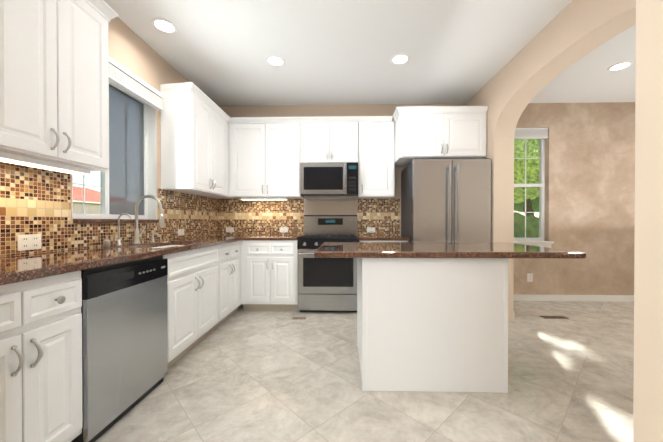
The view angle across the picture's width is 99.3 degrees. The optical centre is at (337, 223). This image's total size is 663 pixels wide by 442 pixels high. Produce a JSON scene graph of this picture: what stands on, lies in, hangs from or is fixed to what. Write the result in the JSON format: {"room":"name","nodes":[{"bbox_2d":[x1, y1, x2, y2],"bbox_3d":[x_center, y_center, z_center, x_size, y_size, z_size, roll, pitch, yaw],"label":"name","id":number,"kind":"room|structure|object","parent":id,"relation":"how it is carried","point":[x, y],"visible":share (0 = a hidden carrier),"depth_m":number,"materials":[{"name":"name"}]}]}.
{"room":"kitchen","nodes":[
{"label":"kitchen","id":0,"kind":"room"},
{"bbox_2d":[4,17,208,256],"bbox_3d":[-1.906,-0.278,0.635,0.150,2.790,7.200,0,0,1],"label":"wall","id":1,"kind":"structure","parent":0,"point":[129,49],"depth_m":2.58,"materials":[{"name":"beige paint"}]},
{"bbox_2d":[17,234,40,250],"bbox_3d":[-1.796,0.110,1.646,0.007,0.090,0.120,0,0,1],"label":"electrical outlet plate","id":2,"kind":"object","parent":1,"relation":"attached to","point":[30,242],"depth_m":1.64,"materials":[{"name":"white plastic"}]},
{"bbox_2d":[0,0,115,170],"bbox_3d":[-1.648,-0.864,1.508,0.323,1.050,0.671,0,0,1],"label":"upper cabinet","id":3,"kind":"object","parent":1,"relation":"attached to","point":[54,82],"depth_m":1.49,"materials":[{"name":"white wood"}]},
{"bbox_2d":[0,151,89,173],"bbox_3d":[-1.618,-0.320,1.404,0.100,0.032,0.750,0,0,1],"label":"under-cabinet light","id":4,"kind":"object","parent":3,"relation":"attached to","point":[27,161],"depth_m":1.50,"materials":[{"name":"white"}]},
{"bbox_2d":[0,162,216,256],"bbox_3d":[-1.786,-0.086,2.456,0.008,0.518,3.240,0,0,1],"label":"backsplash","id":5,"kind":"structure","parent":1,"relation":"attached to","point":[33,200],"depth_m":1.83,"materials":[{"name":"tile"}]},
{"bbox_2d":[72,82,155,219],"bbox_3d":[-1.859,-0.614,2.343,0.136,1.160,0.860,0,0,1],"label":"kitchen window","id":6,"kind":"structure","parent":1,"relation":"in","point":[127,179],"depth_m":2.53,"materials":[{"name":"white plastic"}]},
{"bbox_2d":[108,56,163,109],"bbox_3d":[-1.759,-1.191,2.337,0.063,0.156,0.900,0,0,1],"label":"blind valance","id":7,"kind":"object","parent":6,"relation":"attached to","point":[125,79],"visible":0.56,"depth_m":2.41,"materials":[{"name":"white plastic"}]},
{"bbox_2d":[73,219,158,222],"bbox_3d":[-1.819,-0.019,2.345,0.113,0.030,0.850,0,0,1],"label":"window sill","id":8,"kind":"structure","parent":1,"relation":"attached to","point":[113,221],"depth_m":2.22,"materials":[{"name":"brown stone"}]},
{"bbox_2d":[178,229,183,235],"bbox_3d":[-1.761,0.100,3.177,0.009,0.076,0.115,0,0,1],"label":"electrical outlet plate","id":9,"kind":"object","parent":1,"relation":"attached to","point":[180,231],"depth_m":3.16,"materials":[{"name":"white plastic"}]},
{"bbox_2d":[160,82,227,195],"bbox_3d":[-1.609,-0.875,3.238,0.323,1.050,0.815,0,0,1],"label":"upper cabinet","id":10,"kind":"object","parent":1,"relation":"attached to","point":[194,129],"depth_m":2.85,"materials":[{"name":"white wood"}]},
{"bbox_2d":[204,116,235,198],"bbox_3d":[-1.605,-0.879,3.860,0.303,1.050,0.428,0,0,1],"label":"upper cabinet","id":11,"kind":"object","parent":1,"relation":"attached to","point":[216,197],"depth_m":3.76,"materials":[{"name":"white wood"}]},
{"bbox_2d":[95,301,633,441],"bbox_3d":[1.851,1.168,0.484,7.670,0.100,7.350,0,0,1],"label":"floor","id":12,"kind":"structure","parent":0,"point":[240,375],"depth_m":1.85,"materials":[{"name":"tile"}]},
{"bbox_2d":[0,303,82,441],"bbox_3d":[-1.519,0.669,1.102,0.599,0.889,0.528,0,0,1],"label":"base cabinet","id":13,"kind":"object","parent":12,"relation":"on","point":[41,343],"depth_m":1.16,"materials":[{"name":"white wood"}]},
{"bbox_2d":[0,235,302,302],"bbox_3d":[-1.150,0.195,2.444,1.276,0.040,3.237,0,0,1],"label":"countertop","id":14,"kind":"structure","parent":13,"relation":"on","point":[47,277],"depth_m":1.74,"materials":[{"name":"brown stone"}]},
{"bbox_2d":[103,213,131,246],"bbox_3d":[-1.671,0.049,2.149,0.125,0.255,0.151,0,0,1],"label":"faucet","id":15,"kind":"object","parent":14,"relation":"on","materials":[{"name":"silver metal"}]},
{"bbox_2d":[133,195,164,242],"bbox_3d":[-1.601,-0.033,2.411,0.268,0.416,0.101,0,0,1],"label":"faucet","id":16,"kind":"object","parent":14,"relation":"on","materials":[{"name":"silver metal"}]},
{"bbox_2d":[150,234,160,241],"bbox_3d":[-1.673,0.134,2.593,0.097,0.081,0.040,0,0,1],"label":"soap dispenser","id":17,"kind":"object","parent":14,"relation":"on","point":[152,236],"depth_m":2.59,"materials":[{"name":"silver metal"}]},
{"bbox_2d":[160,243,175,246],"bbox_3d":[-1.446,0.306,2.404,0.386,0.206,0.726,0,0,1],"label":"sink","id":18,"kind":"object","parent":14,"relation":"in","point":[161,244],"depth_m":2.68,"materials":[{"name":"silver metal"}]},
{"bbox_2d":[71,255,167,441],"bbox_3d":[-1.498,0.667,1.680,0.599,0.886,0.619,0,0,1],"label":"dishwasher","id":19,"kind":"object","parent":12,"relation":"on","point":[124,341],"visible":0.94,"depth_m":1.56,"materials":[{"name":"silver metal"}]},
{"bbox_2d":[167,275,219,368],"bbox_3d":[-1.490,0.661,2.409,0.599,0.889,0.830,0,0,1],"label":"base cabinet","id":20,"kind":"object","parent":12,"relation":"on","point":[214,282],"depth_m":2.33,"materials":[{"name":"white wood"}]},
{"bbox_2d":[220,267,239,324],"bbox_3d":[-1.474,0.656,3.108,0.599,0.889,0.568,0,0,1],"label":"base cabinet","id":21,"kind":"object","parent":12,"relation":"on","point":[230,279],"depth_m":3.09,"materials":[{"name":"white wood"}]},
{"bbox_2d":[240,239,297,310],"bbox_3d":[-0.831,0.652,3.757,0.693,0.889,0.618,0,0,1],"label":"base cabinet","id":22,"kind":"object","parent":12,"relation":"on","point":[269,282],"depth_m":3.45,"materials":[{"name":"white wood"}]},
{"bbox_2d":[297,215,358,311],"bbox_3d":[-0.104,0.492,3.692,0.753,1.212,0.677,0,0,1],"label":"range","id":23,"kind":"object","parent":12,"relation":"on","point":[327,284],"visible":0.81,"depth_m":3.42,"materials":[{"name":"silver metal"}]},
{"bbox_2d":[359,239,409,241],"bbox_3d":[0.574,0.653,3.725,0.590,0.889,0.618,0,0,1],"label":"base cabinet","id":24,"kind":"object","parent":12,"relation":"on","point":[360,240],"depth_m":3.41,"materials":[{"name":"white"}]},
{"bbox_2d":[357,235,409,238],"bbox_3d":[0.581,0.187,3.713,0.608,0.040,0.621,0,0,1],"label":"countertop","id":25,"kind":"structure","parent":24,"relation":"on","point":[359,236],"depth_m":3.41,"materials":[{"name":"brown stone"}]},
{"bbox_2d":[357,258,507,392],"bbox_3d":[0.648,0.662,2.212,0.954,0.889,0.733,0,0,1],"label":"kitchen island","id":26,"kind":"object","parent":12,"relation":"on","point":[432,316],"depth_m":1.85,"materials":[{"name":"white wood"}]},
{"bbox_2d":[314,242,585,257],"bbox_3d":[0.708,0.197,2.179,1.692,0.040,0.840,0,0,1],"label":"island countertop","id":27,"kind":"structure","parent":26,"relation":"on","point":[328,249],"depth_m":1.85,"materials":[{"name":"brown stone"}]},
{"bbox_2d":[401,158,490,241],"bbox_3d":[1.345,0.167,3.599,0.901,1.862,0.772,0,0,1],"label":"refrigerator","id":28,"kind":"object","parent":12,"relation":"on","point":[445,200],"visible":0.52,"depth_m":3.28,"materials":[{"name":"grey metal"}]},
{"bbox_2d":[540,316,568,318],"bbox_3d":[2.531,1.097,3.290,0.270,0.006,0.100,0,0,1],"label":"floor vent","id":29,"kind":"object","parent":12,"relation":"in","point":[554,317],"depth_m":3.28,"materials":[{"name":"brown metal"}]},
{"bbox_2d":[103,0,635,105],"bbox_3d":[1.851,-1.732,0.466,7.670,0.120,7.350,0,0,1],"label":"ceiling","id":30,"kind":"structure","parent":0,"point":[329,52],"depth_m":2.73,"materials":[{"name":"white paint"}]},
{"bbox_2d":[151,18,177,33],"bbox_3d":[-1.475,-1.681,2.404,0.195,0.007,0.195,0,0,-23],"label":"recessed light","id":31,"kind":"object","parent":30,"relation":"in","point":[164,25],"depth_m":2.39,"materials":[{"name":"white"}]},
{"bbox_2d":[266,55,284,65],"bbox_3d":[-0.642,-1.684,2.927,0.195,0.007,0.195,0,0,-5],"label":"recessed light","id":32,"kind":"object","parent":30,"relation":"in","point":[274,60],"depth_m":2.91,"materials":[{"name":"white"}]},
{"bbox_2d":[390,54,409,64],"bbox_3d":[0.644,-1.684,2.898,0.195,0.007,0.195,0,0,-5],"label":"recessed light","id":33,"kind":"object","parent":30,"relation":"in","point":[399,59],"depth_m":2.90,"materials":[{"name":"white"}]},
{"bbox_2d":[607,61,632,71],"bbox_3d":[3.038,-1.685,3.031,0.195,0.007,0.195,0,0,-23],"label":"recessed light","id":34,"kind":"object","parent":30,"relation":"in","point":[619,66],"depth_m":3.03,"materials":[{"name":"white"}]},
{"bbox_2d":[219,102,634,294],"bbox_3d":[2.008,-0.300,4.072,7.520,2.790,0.150,0,0,1],"label":"wall","id":35,"kind":"structure","parent":0,"point":[590,180],"depth_m":3.96,"materials":[{"name":"beige paint"}]},
{"bbox_2d":[226,227,233,231],"bbox_3d":[-1.551,0.095,4.068,0.115,0.076,0.009,0,0,1],"label":"electrical outlet plate","id":36,"kind":"object","parent":35,"relation":"attached to","point":[228,229],"depth_m":4.07,"materials":[{"name":"white plastic"}]},
{"bbox_2d":[228,117,303,198],"bbox_3d":[-0.967,-0.879,3.900,0.967,1.050,0.318,0,0,1],"label":"upper cabinet","id":37,"kind":"object","parent":35,"relation":"attached to","point":[268,156],"depth_m":3.74,"materials":[{"name":"white wood"}]},
{"bbox_2d":[240,197,287,199],"bbox_3d":[-1.003,-0.336,3.875,0.630,0.032,0.100,0,0,1],"label":"under-cabinet light","id":38,"kind":"object","parent":37,"relation":"attached to","point":[241,198],"depth_m":3.83,"materials":[{"name":"white plastic"}]},
{"bbox_2d":[280,227,287,232],"bbox_3d":[-0.771,0.095,4.050,0.115,0.076,0.009,0,0,1],"label":"electrical outlet plate","id":39,"kind":"object","parent":35,"relation":"attached to","point":[282,229],"depth_m":4.05,"materials":[{"name":"white plastic"}]},
{"bbox_2d":[217,198,399,234],"bbox_3d":[-0.427,-0.095,4.050,2.637,0.518,0.008,0,0,1],"label":"backsplash","id":40,"kind":"structure","parent":35,"relation":"attached to","point":[272,217],"depth_m":4.05,"materials":[{"name":"tile"}]},
{"bbox_2d":[300,116,359,163],"bbox_3d":[-0.099,-1.100,3.879,0.761,0.608,0.318,0,0,1],"label":"upper cabinet","id":41,"kind":"object","parent":35,"relation":"attached to","point":[326,139],"depth_m":3.72,"materials":[{"name":"white wood"}]},
{"bbox_2d":[300,162,357,198],"bbox_3d":[-0.101,-0.571,3.818,0.755,0.440,0.442,0,0,1],"label":"microwave","id":42,"kind":"object","parent":41,"relation":"attached to","point":[338,180],"visible":1,"depth_m":3.65,"materials":[{"name":"silver metal"}]},
{"bbox_2d":[367,227,374,232],"bbox_3d":[0.482,0.095,4.022,0.115,0.076,0.009,0,0,1],"label":"electrical outlet plate","id":43,"kind":"object","parent":35,"relation":"attached to","point":[369,229],"depth_m":4.02,"materials":[{"name":"white plastic"}]},
{"bbox_2d":[358,116,394,197],"bbox_3d":[0.524,-0.878,3.866,0.476,1.050,0.318,0,0,1],"label":"upper cabinet","id":44,"kind":"object","parent":35,"relation":"attached to","point":[376,168],"depth_m":3.71,"materials":[{"name":"white wood"}]},
{"bbox_2d":[393,106,487,166],"bbox_3d":[1.264,-1.101,3.679,1.085,0.603,0.656,0,0,1],"label":"upper cabinet","id":45,"kind":"object","parent":35,"relation":"attached to","point":[440,132],"visible":1,"depth_m":3.39,"materials":[{"name":"white wood"}]},
{"bbox_2d":[514,139,544,240],"bbox_3d":[2.733,-0.550,4.087,0.510,1.610,0.055,0,0,1],"label":"dining room window","id":46,"kind":"structure","parent":35,"relation":"in","point":[541,186],"depth_m":4.08,"materials":[{"name":"white plastic"}]},
{"bbox_2d":[514,128,547,138],"bbox_3d":[2.732,-1.280,4.020,0.500,0.144,0.070,0,0,1],"label":"blind valance","id":47,"kind":"object","parent":46,"relation":"attached to","point":[530,133],"visible":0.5,"depth_m":3.99,"materials":[{"name":"white plastic"}]},
{"bbox_2d":[527,273,532,281],"bbox_3d":[2.726,0.768,3.983,0.072,0.115,0.009,0,0,1],"label":"electrical outlet plate","id":48,"kind":"object","parent":35,"relation":"attached to","point":[529,275],"depth_m":3.98,"materials":[{"name":"white plastic"}]},
{"bbox_2d":[514,241,553,247],"bbox_3d":[2.732,0.301,4.004,0.590,0.090,0.128,0,0,1],"label":"window sill","id":49,"kind":"structure","parent":35,"relation":"attached to","point":[547,244],"depth_m":3.95,"materials":[{"name":"white wood"}]},
{"bbox_2d":[514,295,633,301],"bbox_3d":[3.761,1.053,3.960,3.430,0.085,0.012,0,0,1],"label":"baseboard","id":50,"kind":"structure","parent":35,"relation":"attached to","point":[573,297],"depth_m":3.96,"materials":[{"name":"white wood"}]},
{"bbox_2d":[465,0,635,318],"bbox_3d":[1.895,-0.289,2.375,0.230,2.790,3.250,0,0,1],"label":"wall","id":51,"kind":"structure","parent":0,"point":[572,32],"depth_m":2.75,"materials":[{"name":"beige paint"}]},
{"bbox_2d":[633,0,662,441],"bbox_3d":[1.856,-0.279,0.675,7.370,2.790,0.150,0,0,1],"label":"wall","id":52,"kind":"structure","parent":0,"point":[648,346],"depth_m":0.74,"materials":[{"name":"beige paint"}]},
{"label":"outside","id":53,"kind":"structure","parent":0,"visible":0},
{"bbox_2d":[73,139,538,237],"bbox_3d":[0.265,-1.905,14.980,120.000,6.855,110.000,0,0,1],"label":"garden","id":54,"kind":"object","parent":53,"point":[518,175],"depth_m":9.96,"materials":[{"name":"green plant"}]}
]}

